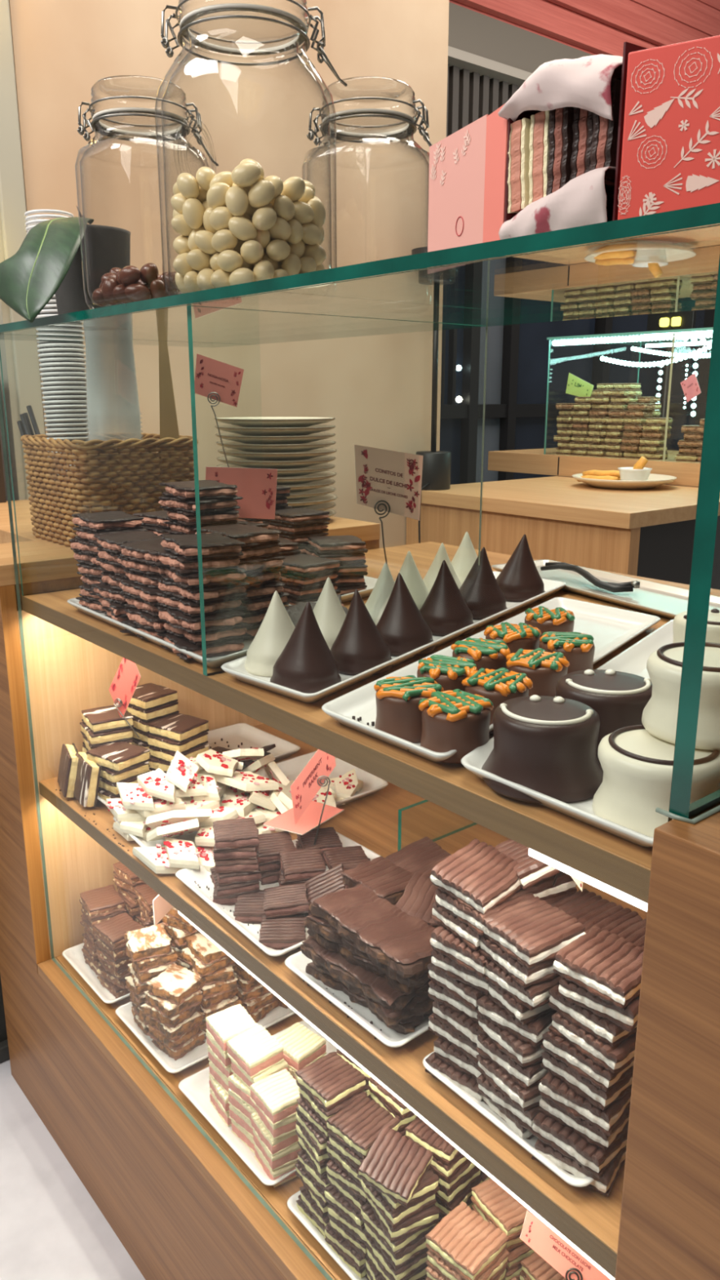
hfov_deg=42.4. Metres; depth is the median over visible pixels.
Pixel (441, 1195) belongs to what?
square
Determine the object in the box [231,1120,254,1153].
square
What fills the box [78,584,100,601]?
slab
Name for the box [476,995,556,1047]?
slab
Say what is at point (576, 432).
biscuit slab
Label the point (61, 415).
clear cup
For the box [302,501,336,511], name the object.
plate
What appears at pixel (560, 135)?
slab
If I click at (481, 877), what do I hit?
slab
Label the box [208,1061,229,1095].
square
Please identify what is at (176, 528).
slab
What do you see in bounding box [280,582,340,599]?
slab
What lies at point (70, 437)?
clear cup
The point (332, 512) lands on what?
plate
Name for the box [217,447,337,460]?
plate
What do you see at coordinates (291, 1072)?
square
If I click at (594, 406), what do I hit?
biscuit slab
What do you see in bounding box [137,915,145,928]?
chocolate
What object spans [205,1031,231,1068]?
square
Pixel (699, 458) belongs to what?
biscuit slab
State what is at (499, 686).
chocolate cake
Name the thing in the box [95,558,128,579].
slab
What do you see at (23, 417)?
straw
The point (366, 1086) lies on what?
square
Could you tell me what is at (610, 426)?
biscuit slab
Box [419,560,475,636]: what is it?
cone
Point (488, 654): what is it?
chocolate cake
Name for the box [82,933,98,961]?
chocolate
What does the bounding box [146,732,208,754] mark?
slab
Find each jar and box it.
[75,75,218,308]
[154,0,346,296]
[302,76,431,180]
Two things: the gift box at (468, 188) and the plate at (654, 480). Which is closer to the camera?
the gift box at (468, 188)
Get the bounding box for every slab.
[57,742,78,798]
[68,537,99,555]
[71,511,143,532]
[71,526,148,543]
[73,550,101,567]
[73,751,102,807]
[75,562,103,577]
[75,596,107,613]
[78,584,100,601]
[80,574,103,589]
[80,721,133,746]
[81,705,133,733]
[82,735,132,751]
[82,744,88,752]
[86,741,151,773]
[88,582,128,604]
[92,530,162,554]
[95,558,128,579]
[96,546,123,566]
[97,788,120,802]
[98,595,128,617]
[98,777,137,796]
[100,761,149,784]
[101,571,130,591]
[101,606,129,622]
[117,555,165,576]
[119,538,164,565]
[119,620,167,640]
[120,581,160,605]
[123,595,160,617]
[124,568,161,589]
[124,607,166,632]
[126,702,178,722]
[128,683,177,711]
[130,715,166,733]
[131,728,149,744]
[131,738,150,754]
[132,510,171,529]
[140,524,170,535]
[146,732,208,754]
[148,712,208,742]
[148,743,208,764]
[148,757,170,773]
[154,549,239,573]
[155,591,247,617]
[156,577,249,603]
[156,605,244,633]
[156,632,244,661]
[157,565,246,588]
[158,480,238,500]
[158,495,243,513]
[160,533,174,536]
[160,533,245,559]
[163,508,239,525]
[163,621,253,645]
[164,520,248,534]
[193,524,281,547]
[211,746,244,765]
[236,517,263,523]
[236,520,268,528]
[236,592,289,613]
[237,555,285,573]
[239,542,282,559]
[240,581,285,601]
[240,605,287,625]
[242,623,261,639]
[244,568,283,588]
[252,506,292,519]
[262,507,330,525]
[262,520,328,535]
[275,485,290,497]
[275,497,288,507]
[275,571,338,588]
[277,537,301,555]
[277,553,301,556]
[278,532,328,546]
[280,553,341,577]
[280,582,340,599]
[284,594,348,626]
[286,596,319,604]
[297,544,308,554]
[300,935,431,1011]
[304,546,365,564]
[304,914,427,987]
[305,961,433,1035]
[306,928,430,995]
[307,535,368,554]
[309,883,435,977]
[311,960,434,1026]
[334,574,365,586]
[336,564,368,576]
[337,584,367,595]
[425,1051,483,1101]
[426,963,484,1010]
[427,980,478,1023]
[427,1013,478,1064]
[430,838,521,914]
[430,902,480,951]
[430,924,487,977]
[430,949,488,995]
[432,1000,480,1045]
[433,1036,481,1079]
[435,888,534,936]
[475,1014,545,1067]
[475,1033,548,1089]
[475,1053,542,1111]
[475,1074,539,1132]
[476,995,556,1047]
[478,935,559,987]
[480,982,555,1025]
[481,896,586,968]
[482,959,562,1010]
[482,1096,534,1139]
[494,839,561,889]
[506,117,531,213]
[526,871,577,900]
[528,110,609,213]
[530,1111,628,1179]
[531,1138,626,1196]
[537,1096,630,1151]
[538,1071,631,1137]
[540,1031,634,1092]
[540,1051,632,1111]
[544,891,576,905]
[546,106,613,210]
[547,984,636,1047]
[548,1011,636,1073]
[551,888,638,933]
[553,435,573,441]
[553,925,644,1008]
[555,403,573,409]
[555,448,573,454]
[556,415,573,422]
[556,422,573,429]
[556,428,573,435]
[557,441,573,448]
[557,977,639,1031]
[558,409,575,416]
[569,106,614,200]
[569,442,591,448]
[570,435,589,442]
[571,448,589,455]
[572,422,591,429]
[572,429,592,435]
[573,403,591,409]
[573,416,591,422]
[574,396,591,403]
[574,409,590,416]
[586,435,605,443]
[586,442,607,449]
[586,448,607,456]
[588,422,607,430]
[588,429,606,436]
[589,77,621,188]
[589,409,610,416]
[589,416,608,423]
[590,396,611,403]
[591,403,608,409]
[592,390,612,396]
[596,383,616,390]
[604,417,624,423]
[604,436,622,444]
[604,443,622,450]
[605,430,624,437]
[605,450,624,457]
[606,423,630,431]
[607,403,629,409]
[608,409,627,417]
[609,389,637,396]
[609,915,646,948]
[610,396,638,403]
[613,382,640,390]
[620,444,640,451]
[621,437,642,444]
[622,431,645,438]
[623,417,650,424]
[623,423,643,431]
[623,451,641,458]
[625,410,653,417]
[626,403,655,410]
[635,390,642,396]
[636,396,660,403]
[638,444,667,453]
[639,438,664,445]
[640,452,667,459]
[641,424,671,431]
[641,431,671,438]
[645,417,672,424]
[653,403,661,409]
[653,409,660,417]
[675,453,699,462]
[677,439,702,447]
[679,447,699,454]
[680,425,699,432]
[683,432,702,439]
[696,448,702,454]
[697,440,702,448]
[697,454,701,462]
[698,418,704,426]
[698,426,703,433]
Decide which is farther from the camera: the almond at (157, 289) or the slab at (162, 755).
the slab at (162, 755)
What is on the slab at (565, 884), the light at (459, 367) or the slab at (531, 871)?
the slab at (531, 871)
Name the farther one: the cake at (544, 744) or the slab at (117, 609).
the slab at (117, 609)
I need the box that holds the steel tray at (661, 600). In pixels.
[491,559,719,619]
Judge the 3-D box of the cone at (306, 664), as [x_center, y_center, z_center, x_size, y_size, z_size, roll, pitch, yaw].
[-0.052,0.003,0.882,0.069,0.082,0.071,2,15,7]
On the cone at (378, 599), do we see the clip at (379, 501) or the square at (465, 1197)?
the clip at (379, 501)
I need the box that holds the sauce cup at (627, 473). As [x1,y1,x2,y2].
[617,466,652,480]
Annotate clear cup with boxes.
[24,208,74,220]
[25,214,67,225]
[25,219,48,226]
[25,225,35,232]
[35,314,57,318]
[36,341,84,344]
[36,343,84,348]
[37,347,85,353]
[37,352,85,358]
[38,309,57,315]
[38,357,86,363]
[39,362,86,367]
[39,367,86,372]
[40,372,87,377]
[40,376,88,382]
[40,381,88,386]
[40,386,88,391]
[41,391,89,395]
[42,395,89,399]
[42,400,89,404]
[43,404,90,408]
[44,304,57,312]
[44,408,90,413]
[44,413,90,417]
[44,418,91,422]
[44,422,91,426]
[44,427,92,431]
[45,431,92,435]
[46,436,93,439]
[48,299,57,307]
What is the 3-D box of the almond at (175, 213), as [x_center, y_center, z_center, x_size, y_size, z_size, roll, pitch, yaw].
[-0.172,-0.415,0.909,0.025,0.023,0.020,8,17,28]
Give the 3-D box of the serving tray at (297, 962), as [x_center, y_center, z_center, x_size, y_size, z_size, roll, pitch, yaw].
[0.063,0.323,0.931,0.231,0.016,0.172,-12,19,-38]
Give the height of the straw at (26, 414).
0.194 m
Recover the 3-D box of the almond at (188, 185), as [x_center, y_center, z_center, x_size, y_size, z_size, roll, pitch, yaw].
[-0.162,-0.427,0.874,0.020,0.024,0.024,-5,16,-19]
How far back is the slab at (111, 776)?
1.29 m
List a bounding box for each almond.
[92,287,109,306]
[101,272,115,284]
[102,277,119,305]
[109,266,121,273]
[112,284,133,303]
[115,269,122,284]
[118,265,140,284]
[124,283,151,302]
[136,278,145,284]
[139,262,158,284]
[142,284,153,299]
[149,279,168,298]
[159,271,169,279]
[160,271,178,292]
[168,289,182,295]
[170,193,187,213]
[171,213,193,236]
[172,208,180,217]
[173,182,181,195]
[173,235,190,254]
[173,252,197,275]
[174,271,189,293]
[177,172,199,199]
[182,197,204,229]
[183,271,201,292]
[186,248,212,271]
[187,226,205,250]
[194,230,218,254]
[195,166,216,191]
[196,186,207,203]
[196,268,215,290]
[201,200,209,210]
[202,207,217,234]
[206,182,230,208]
[208,171,233,188]
[208,206,234,231]
[209,252,221,271]
[210,269,231,288]
[211,229,238,252]
[217,249,243,272]
[225,185,248,216]
[228,216,257,240]
[228,267,254,285]
[231,162,261,186]
[231,182,252,195]
[232,238,245,254]
[240,158,264,181]
[240,240,263,264]
[241,212,252,222]
[241,260,253,271]
[246,202,274,217]
[247,179,275,208]
[252,206,276,231]
[253,228,270,248]
[253,253,279,270]
[253,259,274,280]
[263,175,283,199]
[266,239,290,261]
[267,217,291,240]
[272,269,288,278]
[273,195,294,221]
[280,176,305,201]
[280,253,301,275]
[286,218,303,244]
[287,240,305,257]
[292,200,314,224]
[297,186,314,203]
[298,256,316,273]
[300,244,326,266]
[301,222,322,244]
[302,179,315,194]
[304,226,324,245]
[306,198,325,227]
[315,262,324,271]
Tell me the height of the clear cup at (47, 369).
0.094 m
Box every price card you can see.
[108,657,141,717]
[152,894,173,926]
[194,353,244,407]
[205,466,277,519]
[262,800,343,835]
[290,749,336,823]
[354,444,422,520]
[520,1210,610,1279]
[565,373,594,396]
[569,875,582,890]
[680,373,701,402]
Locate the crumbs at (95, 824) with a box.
[55,789,128,851]
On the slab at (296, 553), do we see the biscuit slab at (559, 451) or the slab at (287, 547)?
the slab at (287, 547)
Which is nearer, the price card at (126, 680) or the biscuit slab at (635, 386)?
the price card at (126, 680)
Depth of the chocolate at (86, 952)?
1.41 m
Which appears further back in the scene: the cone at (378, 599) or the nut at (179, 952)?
the nut at (179, 952)
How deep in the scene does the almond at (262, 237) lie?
0.86 m
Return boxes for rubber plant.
[0,205,130,323]
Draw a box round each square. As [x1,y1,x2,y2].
[205,1004,257,1053]
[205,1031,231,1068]
[207,1047,233,1080]
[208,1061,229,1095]
[208,1075,230,1113]
[209,866,260,898]
[209,1089,231,1126]
[212,817,259,849]
[212,886,254,905]
[213,828,258,860]
[213,860,261,885]
[214,845,259,873]
[226,1024,284,1079]
[227,1073,254,1110]
[227,1090,254,1121]
[228,1105,253,1137]
[231,1059,288,1089]
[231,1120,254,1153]
[233,889,265,924]
[249,1068,300,1125]
[250,1111,298,1155]
[253,1129,301,1171]
[253,1144,297,1187]
[254,1105,297,1140]
[257,831,297,864]
[258,861,280,872]
[258,913,306,951]
[259,870,279,884]
[262,883,309,918]
[274,1022,326,1071]
[279,848,326,882]
[279,867,308,885]
[286,1054,325,1080]
[294,1162,328,1205]
[295,840,327,866]
[295,1051,365,1111]
[295,1097,328,1142]
[295,1111,327,1154]
[295,1121,330,1166]
[296,826,342,855]
[296,1199,325,1238]
[297,1136,327,1178]
[297,1149,329,1191]
[297,1186,329,1231]
[298,1086,367,1126]
[302,1183,328,1216]
[305,862,348,915]
[322,845,369,870]
[324,1184,364,1231]
[324,1224,365,1271]
[324,1238,367,1278]
[325,1159,367,1203]
[326,1093,399,1159]
[326,1132,363,1169]
[326,1144,361,1186]
[327,1175,367,1214]
[327,1203,366,1243]
[327,1216,367,1259]
[336,1049,370,1082]
[337,1048,352,1061]
[340,856,413,904]
[357,1125,433,1207]
[360,1179,436,1229]
[360,1202,435,1257]
[364,1080,370,1097]
[364,1222,428,1271]
[364,1232,427,1279]
[364,1257,426,1279]
[365,1270,372,1279]
[366,1195,439,1242]
[366,1246,427,1279]
[368,1076,413,1119]
[369,1092,417,1131]
[375,1165,439,1213]
[385,836,450,877]
[395,871,440,928]
[399,1129,406,1136]
[404,1115,461,1165]
[430,1153,469,1182]
[432,1160,477,1194]
[435,1167,481,1207]
[435,1178,481,1217]
[435,1200,473,1226]
[480,1173,490,1182]
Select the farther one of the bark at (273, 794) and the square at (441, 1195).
the bark at (273, 794)
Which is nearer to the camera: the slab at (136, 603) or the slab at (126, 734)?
the slab at (136, 603)
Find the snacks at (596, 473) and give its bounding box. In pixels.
[582,469,620,476]
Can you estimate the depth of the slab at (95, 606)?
1.20 m
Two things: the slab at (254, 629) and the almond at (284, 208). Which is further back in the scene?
the slab at (254, 629)
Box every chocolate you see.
[79,884,124,919]
[80,905,125,928]
[80,914,97,940]
[81,946,101,968]
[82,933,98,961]
[83,954,98,975]
[84,927,97,949]
[92,912,144,951]
[94,944,132,971]
[95,935,127,961]
[96,964,126,989]
[97,958,130,980]
[97,975,130,998]
[112,861,144,886]
[112,874,146,894]
[116,885,138,906]
[117,892,140,916]
[125,910,141,924]
[133,884,158,912]
[137,899,162,923]
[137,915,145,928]
[140,911,163,927]
[425,1201,508,1279]
[425,1265,506,1279]
[426,1248,509,1279]
[471,1177,538,1240]
[471,1203,524,1251]
[503,1264,522,1279]
[506,1243,534,1271]
[520,1251,565,1279]
[520,1271,527,1279]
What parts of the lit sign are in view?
sign post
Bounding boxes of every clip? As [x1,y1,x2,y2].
[113,697,139,737]
[207,391,229,467]
[313,775,330,844]
[373,500,390,564]
[552,870,560,886]
[564,1267,582,1279]
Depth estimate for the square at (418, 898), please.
0.89 m
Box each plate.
[214,416,335,427]
[214,424,335,435]
[215,432,335,444]
[215,440,336,452]
[216,455,335,468]
[216,462,335,476]
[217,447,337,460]
[276,470,337,484]
[276,478,335,493]
[285,485,336,500]
[286,493,337,508]
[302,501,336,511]
[324,508,336,517]
[572,473,676,489]
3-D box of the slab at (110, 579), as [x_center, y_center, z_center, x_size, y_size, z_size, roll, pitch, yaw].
[-0.270,-0.074,1.132,0.075,0.016,0.089,-10,17,-33]
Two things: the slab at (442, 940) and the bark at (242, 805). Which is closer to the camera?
the slab at (442, 940)
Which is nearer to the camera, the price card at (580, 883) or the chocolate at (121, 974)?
the price card at (580, 883)
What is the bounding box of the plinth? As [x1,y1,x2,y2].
[0,975,9,1062]
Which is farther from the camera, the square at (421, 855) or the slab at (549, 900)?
the square at (421, 855)
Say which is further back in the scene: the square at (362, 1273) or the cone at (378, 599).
the cone at (378, 599)
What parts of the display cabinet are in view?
panel, panel, panel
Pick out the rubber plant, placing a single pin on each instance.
(47, 263)
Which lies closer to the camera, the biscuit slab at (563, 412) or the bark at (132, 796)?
the bark at (132, 796)
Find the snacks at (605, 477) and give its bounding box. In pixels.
[577,475,618,481]
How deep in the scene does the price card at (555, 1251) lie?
0.78 m
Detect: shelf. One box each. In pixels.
[23,541,719,870]
[40,723,647,1253]
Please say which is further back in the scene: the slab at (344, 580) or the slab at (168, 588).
the slab at (344, 580)
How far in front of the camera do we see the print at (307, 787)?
1.10 m
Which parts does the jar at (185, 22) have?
lid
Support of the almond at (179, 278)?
in the jar at (185, 22)
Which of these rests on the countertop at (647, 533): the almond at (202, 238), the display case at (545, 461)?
the display case at (545, 461)
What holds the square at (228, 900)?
on the serving tray at (202, 877)
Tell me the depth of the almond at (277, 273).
0.87 m
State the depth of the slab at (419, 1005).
0.83 m
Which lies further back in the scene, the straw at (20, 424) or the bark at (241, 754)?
the straw at (20, 424)
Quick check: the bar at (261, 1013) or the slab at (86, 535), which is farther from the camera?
the bar at (261, 1013)
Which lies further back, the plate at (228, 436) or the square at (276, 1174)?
the plate at (228, 436)
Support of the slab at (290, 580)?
on the slab at (296, 593)
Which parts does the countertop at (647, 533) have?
panel, corner post, panel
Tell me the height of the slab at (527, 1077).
0.019 m
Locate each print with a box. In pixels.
[214,471,274,509]
[295,753,331,809]
[430,129,470,185]
[524,1221,533,1242]
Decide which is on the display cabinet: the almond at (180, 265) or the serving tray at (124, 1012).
the serving tray at (124, 1012)
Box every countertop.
[0,499,46,543]
[405,475,719,590]
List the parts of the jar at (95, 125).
lid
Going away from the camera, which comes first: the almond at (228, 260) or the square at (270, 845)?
the almond at (228, 260)
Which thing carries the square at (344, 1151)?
on the square at (342, 1162)
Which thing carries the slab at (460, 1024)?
on the slab at (461, 1044)
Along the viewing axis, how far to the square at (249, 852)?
1.03 m
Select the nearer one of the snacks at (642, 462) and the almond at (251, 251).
the almond at (251, 251)
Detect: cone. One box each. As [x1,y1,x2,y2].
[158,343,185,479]
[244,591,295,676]
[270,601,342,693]
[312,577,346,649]
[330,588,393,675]
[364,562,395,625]
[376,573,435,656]
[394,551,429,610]
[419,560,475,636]
[422,542,462,592]
[451,531,477,584]
[459,546,508,619]
[495,533,546,602]
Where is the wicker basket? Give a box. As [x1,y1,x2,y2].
[20,432,198,546]
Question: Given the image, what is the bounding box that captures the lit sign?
[646,310,696,417]
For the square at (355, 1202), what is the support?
on the square at (333, 1197)
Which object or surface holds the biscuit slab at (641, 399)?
on the biscuit slab at (658, 406)
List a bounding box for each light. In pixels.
[455,395,462,403]
[456,364,462,371]
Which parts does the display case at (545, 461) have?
pane, pane, pane, divider pane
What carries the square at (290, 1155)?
on the square at (276, 1174)
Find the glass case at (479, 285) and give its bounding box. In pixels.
[0,202,719,1279]
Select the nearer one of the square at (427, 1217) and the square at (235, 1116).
the square at (427, 1217)
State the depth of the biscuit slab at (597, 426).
3.20 m
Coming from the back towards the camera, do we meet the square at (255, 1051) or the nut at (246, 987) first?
the nut at (246, 987)
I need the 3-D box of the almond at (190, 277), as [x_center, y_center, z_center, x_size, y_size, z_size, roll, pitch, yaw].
[-0.160,-0.345,0.898,0.019,0.021,0.027,7,16,24]
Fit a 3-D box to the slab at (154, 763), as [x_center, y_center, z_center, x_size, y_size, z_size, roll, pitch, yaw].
[-0.269,0.181,1.382,0.068,0.019,0.062,8,17,27]
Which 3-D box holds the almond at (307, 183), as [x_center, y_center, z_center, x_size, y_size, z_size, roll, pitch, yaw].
[-0.057,-0.447,0.924,0.027,0.019,0.021,10,18,35]
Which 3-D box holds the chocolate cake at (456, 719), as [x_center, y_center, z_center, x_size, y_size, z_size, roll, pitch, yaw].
[0.074,0.066,0.721,0.055,0.043,0.056,11,18,36]
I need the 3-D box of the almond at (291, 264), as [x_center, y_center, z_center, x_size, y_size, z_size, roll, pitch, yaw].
[-0.066,-0.357,0.886,0.019,0.023,0.026,4,15,14]
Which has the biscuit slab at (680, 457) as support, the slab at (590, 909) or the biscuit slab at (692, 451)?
the biscuit slab at (692, 451)
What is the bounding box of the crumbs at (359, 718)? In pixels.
[351,715,408,751]
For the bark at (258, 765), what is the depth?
1.31 m
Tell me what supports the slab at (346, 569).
on the slab at (344, 580)
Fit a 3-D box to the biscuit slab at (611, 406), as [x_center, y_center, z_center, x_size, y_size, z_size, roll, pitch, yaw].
[0.890,-0.796,3.165,0.070,0.022,0.074,-10,18,-34]
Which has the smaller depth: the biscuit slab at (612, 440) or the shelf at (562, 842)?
the shelf at (562, 842)
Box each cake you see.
[373,675,444,742]
[417,654,477,691]
[418,688,493,763]
[450,637,511,671]
[461,667,533,734]
[481,694,603,804]
[484,622,541,653]
[506,647,569,696]
[524,605,574,642]
[538,631,595,673]
[555,669,652,764]
[591,724,719,837]
[641,642,719,750]
[672,608,719,643]
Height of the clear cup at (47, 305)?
0.094 m
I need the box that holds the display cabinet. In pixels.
[0,515,719,1279]
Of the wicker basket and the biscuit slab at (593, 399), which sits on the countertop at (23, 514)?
the wicker basket
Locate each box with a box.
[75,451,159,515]
[427,41,704,255]
[617,35,719,245]
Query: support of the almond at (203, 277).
in the jar at (185, 22)
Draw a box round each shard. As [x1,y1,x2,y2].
[240,760,251,763]
[243,760,253,765]
[260,743,275,752]
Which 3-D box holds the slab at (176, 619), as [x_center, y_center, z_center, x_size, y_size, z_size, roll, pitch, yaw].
[-0.173,-0.026,1.008,0.075,0.015,0.089,-10,18,-34]
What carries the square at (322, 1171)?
on the square at (303, 1160)
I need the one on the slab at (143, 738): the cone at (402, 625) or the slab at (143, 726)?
the slab at (143, 726)
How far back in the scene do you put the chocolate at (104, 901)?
1.40 m
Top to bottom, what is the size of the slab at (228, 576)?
0.016 m
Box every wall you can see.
[8,0,448,548]
[693,240,719,487]
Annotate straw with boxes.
[17,420,51,526]
[19,413,59,528]
[22,412,58,517]
[26,404,66,524]
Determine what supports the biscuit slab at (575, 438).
on the biscuit slab at (574, 445)
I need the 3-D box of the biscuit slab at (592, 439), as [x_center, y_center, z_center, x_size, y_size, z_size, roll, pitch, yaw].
[0.838,-0.701,3.245,0.070,0.022,0.078,-6,16,-23]
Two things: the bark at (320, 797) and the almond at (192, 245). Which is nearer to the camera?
the almond at (192, 245)
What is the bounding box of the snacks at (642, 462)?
[632,456,648,469]
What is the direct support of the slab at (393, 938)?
on the slab at (318, 925)
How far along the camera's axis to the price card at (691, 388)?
2.91 m
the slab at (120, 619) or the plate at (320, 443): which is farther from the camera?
the plate at (320, 443)
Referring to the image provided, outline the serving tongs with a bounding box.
[540,562,639,592]
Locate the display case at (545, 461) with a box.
[488,327,712,487]
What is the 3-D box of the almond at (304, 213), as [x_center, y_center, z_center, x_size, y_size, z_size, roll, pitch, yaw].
[-0.057,-0.408,0.886,0.027,0.020,0.021,0,15,-1]
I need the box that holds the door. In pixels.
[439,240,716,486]
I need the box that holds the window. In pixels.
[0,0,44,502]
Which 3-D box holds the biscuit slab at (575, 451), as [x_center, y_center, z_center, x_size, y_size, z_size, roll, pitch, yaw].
[0.798,-0.670,3.303,0.069,0.022,0.076,-6,16,-22]
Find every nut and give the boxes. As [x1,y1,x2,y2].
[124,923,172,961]
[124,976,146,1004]
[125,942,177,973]
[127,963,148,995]
[129,991,146,1016]
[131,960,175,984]
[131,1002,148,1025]
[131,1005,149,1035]
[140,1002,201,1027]
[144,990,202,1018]
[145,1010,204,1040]
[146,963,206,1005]
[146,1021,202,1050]
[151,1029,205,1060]
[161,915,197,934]
[164,925,199,946]
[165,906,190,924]
[167,933,186,950]
[169,944,188,964]
[175,959,190,969]
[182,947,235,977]
[186,932,228,965]
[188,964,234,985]
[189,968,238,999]
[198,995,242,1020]
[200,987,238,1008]
[200,1018,206,1029]
[231,964,256,983]
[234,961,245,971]
[235,984,270,1002]
[236,975,262,992]
[238,991,278,1014]
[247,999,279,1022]
[278,998,288,1008]
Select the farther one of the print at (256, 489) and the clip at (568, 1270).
the print at (256, 489)
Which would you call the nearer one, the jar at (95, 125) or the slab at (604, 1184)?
the slab at (604, 1184)
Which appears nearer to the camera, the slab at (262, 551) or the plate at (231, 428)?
the slab at (262, 551)
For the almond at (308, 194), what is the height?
0.019 m
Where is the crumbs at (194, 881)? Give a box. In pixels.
[194,880,283,949]
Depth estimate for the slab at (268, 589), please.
1.06 m
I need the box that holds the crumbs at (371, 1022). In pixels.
[302,979,382,1039]
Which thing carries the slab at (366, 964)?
on the slab at (375, 987)
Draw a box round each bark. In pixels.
[106,798,146,821]
[112,821,152,840]
[115,819,147,836]
[116,782,155,810]
[132,795,186,817]
[132,846,183,873]
[137,770,176,802]
[145,808,212,829]
[146,818,199,841]
[155,768,165,773]
[155,837,199,869]
[164,750,199,792]
[170,756,204,769]
[175,778,207,797]
[182,782,220,809]
[191,840,214,873]
[193,774,220,800]
[195,749,238,777]
[195,825,215,846]
[197,769,213,775]
[199,805,238,826]
[213,771,279,791]
[216,781,226,799]
[219,795,257,816]
[220,784,248,799]
[222,747,264,761]
[235,761,243,771]
[235,811,266,823]
[240,753,275,773]
[248,790,278,811]
[251,804,280,822]
[255,822,284,834]
[264,760,289,786]
[269,782,289,813]
[277,779,293,808]
[311,787,336,807]
[320,784,345,804]
[324,777,363,791]
[333,768,358,799]
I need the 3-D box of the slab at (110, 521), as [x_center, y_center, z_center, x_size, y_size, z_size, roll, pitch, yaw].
[-0.324,-0.153,1.192,0.075,0.016,0.089,-10,18,-34]
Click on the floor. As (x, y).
(51, 1228)
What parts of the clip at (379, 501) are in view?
stem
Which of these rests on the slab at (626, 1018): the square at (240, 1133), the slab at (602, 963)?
the slab at (602, 963)
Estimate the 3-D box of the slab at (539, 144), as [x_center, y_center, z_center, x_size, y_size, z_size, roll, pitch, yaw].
[0.136,-0.305,0.596,0.062,0.054,0.018,-10,18,-34]
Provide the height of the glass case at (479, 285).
0.943 m
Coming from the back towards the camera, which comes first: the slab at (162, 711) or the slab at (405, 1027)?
the slab at (162, 711)
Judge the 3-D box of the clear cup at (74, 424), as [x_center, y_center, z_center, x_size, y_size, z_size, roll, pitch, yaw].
[-0.476,-0.309,1.527,0.074,0.094,0.074,-9,17,-32]
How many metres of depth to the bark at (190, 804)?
1.21 m
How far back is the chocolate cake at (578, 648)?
0.89 m
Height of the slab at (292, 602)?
0.017 m
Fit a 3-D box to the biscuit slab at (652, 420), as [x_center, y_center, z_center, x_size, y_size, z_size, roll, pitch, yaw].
[0.989,-0.723,3.064,0.077,0.022,0.070,10,18,33]
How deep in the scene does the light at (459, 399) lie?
4.14 m
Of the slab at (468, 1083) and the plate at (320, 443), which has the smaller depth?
the slab at (468, 1083)
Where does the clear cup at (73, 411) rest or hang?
in the wicker basket
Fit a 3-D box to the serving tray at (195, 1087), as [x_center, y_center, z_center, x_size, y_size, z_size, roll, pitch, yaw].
[-0.060,0.565,1.182,0.279,0.016,0.209,-12,19,-38]
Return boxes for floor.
[0,1059,145,1279]
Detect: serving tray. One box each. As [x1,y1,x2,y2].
[62,942,129,1004]
[66,597,253,667]
[97,723,300,804]
[113,751,388,862]
[115,1001,296,1073]
[175,831,381,956]
[178,1019,337,1186]
[221,571,566,703]
[284,575,377,606]
[284,951,429,1047]
[287,1190,367,1279]
[321,596,661,762]
[422,1051,626,1186]
[461,619,719,847]
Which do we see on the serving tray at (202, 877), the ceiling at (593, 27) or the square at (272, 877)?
the square at (272, 877)
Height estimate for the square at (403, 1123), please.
0.017 m
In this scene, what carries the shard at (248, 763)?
on the shard
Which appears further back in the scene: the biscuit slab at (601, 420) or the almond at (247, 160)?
the biscuit slab at (601, 420)
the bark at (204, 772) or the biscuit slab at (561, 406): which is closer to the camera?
the bark at (204, 772)
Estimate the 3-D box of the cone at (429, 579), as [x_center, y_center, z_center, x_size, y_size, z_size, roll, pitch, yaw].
[0.108,-0.088,1.232,0.071,0.082,0.069,11,18,35]
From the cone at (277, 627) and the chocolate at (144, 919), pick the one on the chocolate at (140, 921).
the chocolate at (144, 919)
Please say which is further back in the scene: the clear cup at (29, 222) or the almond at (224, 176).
the clear cup at (29, 222)
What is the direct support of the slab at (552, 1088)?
on the slab at (593, 1135)
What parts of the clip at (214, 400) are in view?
stem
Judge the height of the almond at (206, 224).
0.025 m
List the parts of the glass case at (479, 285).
pane, divider pane, pane, pane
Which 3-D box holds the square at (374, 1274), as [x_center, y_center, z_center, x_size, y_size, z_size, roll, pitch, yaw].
[0.038,0.616,0.905,0.053,0.017,0.055,-7,17,-25]
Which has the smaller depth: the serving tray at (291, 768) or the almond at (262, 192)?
the almond at (262, 192)
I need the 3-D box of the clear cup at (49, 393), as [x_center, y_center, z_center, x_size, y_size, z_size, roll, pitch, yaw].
[-0.477,-0.358,1.516,0.074,0.094,0.074,-9,17,-32]
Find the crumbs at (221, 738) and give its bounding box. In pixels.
[209,737,257,760]
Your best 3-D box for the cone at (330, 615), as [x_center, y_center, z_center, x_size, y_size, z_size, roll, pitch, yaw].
[-0.035,-0.029,1.006,0.070,0.081,0.068,-9,17,-30]

